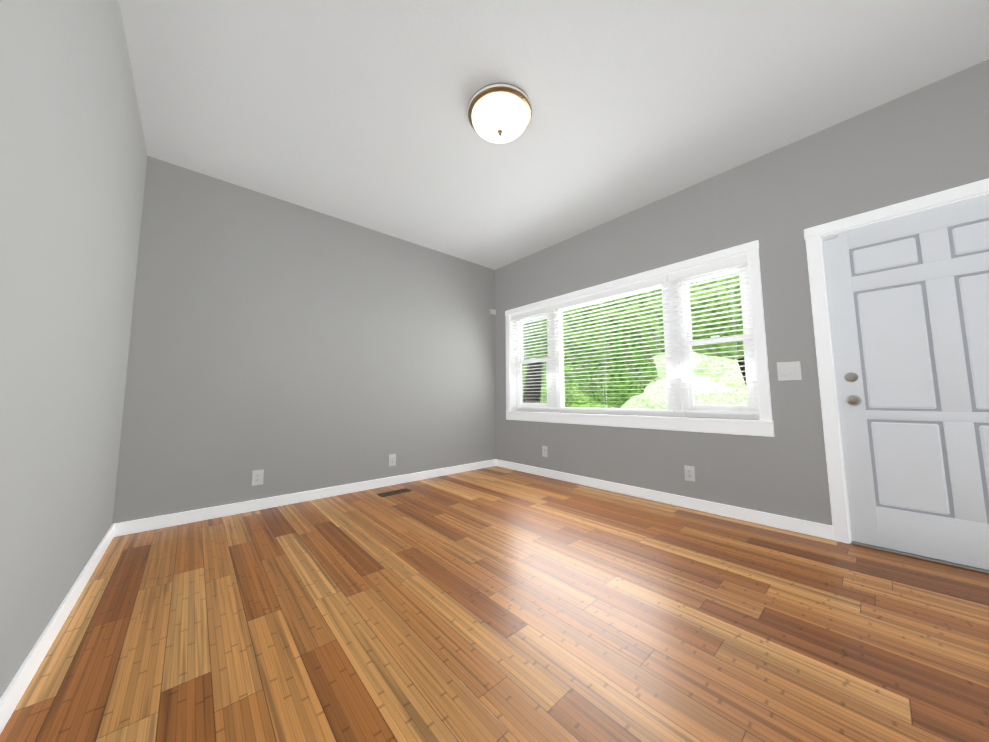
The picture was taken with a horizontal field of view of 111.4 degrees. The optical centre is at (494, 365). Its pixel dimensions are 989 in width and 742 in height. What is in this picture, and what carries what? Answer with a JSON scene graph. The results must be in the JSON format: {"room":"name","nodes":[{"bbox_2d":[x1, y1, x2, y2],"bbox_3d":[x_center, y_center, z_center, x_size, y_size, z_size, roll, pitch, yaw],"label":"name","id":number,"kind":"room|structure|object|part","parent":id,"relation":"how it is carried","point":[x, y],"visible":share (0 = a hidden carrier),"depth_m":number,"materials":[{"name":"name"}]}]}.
{"room":"empty living room","nodes":[
{"label":"empty living room","id":0,"kind":"room"},
{"bbox_2d":[0,0,146,697],"bbox_3d":[-1.005,-0.398,0.476,0.200,2.740,5.000,4,-7,-41],"label":"wall","id":1,"kind":"structure","parent":0,"point":[73,157],"depth_m":1.16,"materials":[{"name":"grey paint"}]},
{"bbox_2d":[0,524,114,733],"bbox_3d":[-0.979,0.935,0.493,0.014,0.088,4.786,4,-7,-41],"label":"baseboard","id":2,"kind":"structure","parent":1,"relation":"attached to","point":[12,695],"depth_m":1.22,"materials":[{"name":"white wood"}]},
{"bbox_2d":[112,156,495,523],"bbox_3d":[-1.356,-0.102,3.630,3.887,2.740,0.200,4,-7,-41],"label":"wall","id":3,"kind":"structure","parent":0,"point":[288,347],"depth_m":3.03,"materials":[{"name":"grey paint"}]},
{"bbox_2d":[252,469,263,485],"bbox_3d":[-1.983,0.936,2.828,0.078,0.124,0.008,4,-7,-41],"label":"electrical outlet","id":4,"kind":"object","parent":3,"relation":"attached to","point":[257,477],"visible":1,"depth_m":2.83,"materials":[{"name":"white plastic"}]},
{"bbox_2d":[114,459,495,536],"bbox_3d":[-1.277,1.210,3.428,3.487,0.088,0.014,4,-7,-41],"label":"baseboard","id":5,"kind":"structure","parent":3,"relation":"attached to","point":[147,524],"depth_m":2.88,"materials":[{"name":"white wood"}]},
{"bbox_2d":[389,454,395,465],"bbox_3d":[-1.093,1.009,3.616,0.078,0.124,0.008,4,-7,-41],"label":"electrical outlet","id":6,"kind":"object","parent":3,"relation":"attached to","point":[392,459],"visible":1,"depth_m":3.61,"materials":[{"name":"white plastic"}]},
{"bbox_2d":[490,309,495,314],"bbox_3d":[-0.022,-0.755,4.735,0.094,0.070,0.024,4,-7,-41],"label":"sensor","id":7,"kind":"object","parent":3,"relation":"attached to","point":[492,311],"visible":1,"depth_m":4.72,"materials":[{"name":"white plastic"}]},
{"bbox_2d":[0,466,988,741],"bbox_3d":[0.314,1.129,1.640,3.887,0.100,5.200,4,-7,-41],"label":"floor","id":8,"kind":"structure","parent":0,"point":[494,604],"depth_m":1.34,"materials":[{"name":"brown wood"}]},
{"bbox_2d":[377,488,411,496],"bbox_3d":[-0.976,1.238,3.300,0.310,0.006,0.124,4,-7,-41],"label":"floor vent","id":9,"kind":"object","parent":8,"relation":"in","point":[394,492],"visible":1,"depth_m":3.29,"materials":[{"name":"brown metal"}]},
{"bbox_2d":[118,0,988,269],"bbox_3d":[0.298,-1.724,1.905,3.887,0.150,5.200,4,-7,-41],"label":"ceiling","id":10,"kind":"structure","parent":0,"point":[354,111],"depth_m":2.01,"materials":[{"name":"white paint"}]},
{"bbox_2d":[468,83,531,142],"bbox_3d":[0.035,-1.542,2.150,0.407,0.163,0.407,4,-7,-41],"label":"flush-mount light","id":11,"kind":"object","parent":10,"relation":"attached to","point":[499,112],"visible":1,"depth_m":2.05,"materials":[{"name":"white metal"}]},
{"bbox_2d":[495,59,988,525],"bbox_3d":[1.683,-0.179,2.992,0.200,2.740,4.800,4,-7,-41],"label":"wall","id":12,"kind":"structure","parent":0,"point":[932,138],"depth_m":2.48,"materials":[{"name":"grey paint"}]},
{"bbox_2d":[542,446,547,456],"bbox_3d":[0.590,1.006,3.966,0.008,0.124,0.078,4,-7,-41],"label":"electrical outlet","id":13,"kind":"object","parent":12,"relation":"attached to","point":[544,452],"visible":1,"depth_m":3.96,"materials":[{"name":"white plastic"}]},
{"bbox_2d":[505,240,774,436],"bbox_3d":[1.134,-0.114,3.557,0.195,1.462,2.765,4,-7,-41],"label":"window","id":14,"kind":"structure","parent":12,"relation":"in","point":[676,405],"depth_m":3.02,"materials":[{"name":"white plastic"}]},
{"bbox_2d":[511,255,758,414],"bbox_3d":[1.113,-0.152,3.543,0.068,1.233,2.601,4,-7,-41],"label":"window blinds","id":15,"kind":"object","parent":14,"relation":"attached to","point":[723,264],"visible":0.88,"depth_m":3.17,"materials":[{"name":"white plastic"}]},
{"bbox_2d":[496,459,833,539],"bbox_3d":[1.100,1.191,3.370,0.014,0.088,3.234,4,-7,-41],"label":"baseboard","id":16,"kind":"structure","parent":12,"relation":"attached to","point":[794,524],"depth_m":2.77,"materials":[{"name":"white wood"}]},
{"bbox_2d":[684,465,694,481],"bbox_3d":[1.624,0.896,2.809,0.008,0.124,0.078,4,-7,-41],"label":"electrical outlet","id":17,"kind":"object","parent":12,"relation":"attached to","point":[689,473],"visible":1,"depth_m":2.81,"materials":[{"name":"white plastic"}]},
{"bbox_2d":[777,361,801,380],"bbox_3d":[2.071,0.037,2.375,0.013,0.132,0.126,4,-7,-41],"label":"switch plate","id":18,"kind":"object","parent":12,"relation":"attached to","point":[788,371],"visible":1,"depth_m":2.37,"materials":[{"name":"white plastic"}]},
{"bbox_2d":[804,178,988,543],"bbox_3d":[2.574,0.049,1.906,0.161,2.075,1.076,4,-7,-41],"label":"door frame","id":19,"kind":"structure","parent":12,"relation":"attached to","point":[812,235],"depth_m":2.19,"materials":[{"name":"white wood"}]},
{"bbox_2d":[822,195,988,569],"bbox_3d":[2.524,0.077,1.859,0.112,1.979,0.908,4,-7,-41],"label":"door","id":20,"kind":"structure","parent":12,"relation":"in","point":[908,299],"depth_m":1.96,"materials":[{"name":"white wood"}]},
{"bbox_2d":[824,234,837,240],"bbox_3d":[2.249,-0.858,2.258,0.012,0.020,0.065,4,-7,-41],"label":"sensor","id":21,"kind":"object","parent":20,"relation":"attached to","point":[830,237],"visible":1,"depth_m":2.25,"materials":[{"name":"white plastic"}]},
{"bbox_3d":[2.253,0.145,2.126,0.068,0.210,0.066,4,-7,-41],"label":"knob","id":22,"kind":"part","parent":20,"relation":"part of","materials":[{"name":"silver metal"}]},
{"bbox_2d":[851,541,988,573],"bbox_3d":[2.591,1.077,1.820,0.172,0.012,0.914,4,-7,-41],"label":"door threshold sill","id":23,"kind":"structure","parent":12,"relation":"attached to","point":[985,571],"depth_m":1.90,"materials":[{"name":"silver metal"}]},
{"label":"outside","id":24,"kind":"structure","parent":0,"visible":0},
{"bbox_3d":[20.852,4.253,26.284,59.800,0.210,75.000,4,-7,-41],"label":"ground","id":25,"kind":"structure","parent":24,"visible":0},
{"bbox_2d":[523,272,747,408],"bbox_3d":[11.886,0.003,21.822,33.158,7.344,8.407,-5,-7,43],"label":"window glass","id":26,"kind":"object","parent":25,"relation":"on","point":[632,400],"depth_m":6.33,"materials":[{"name":"clear glass"}]}
]}

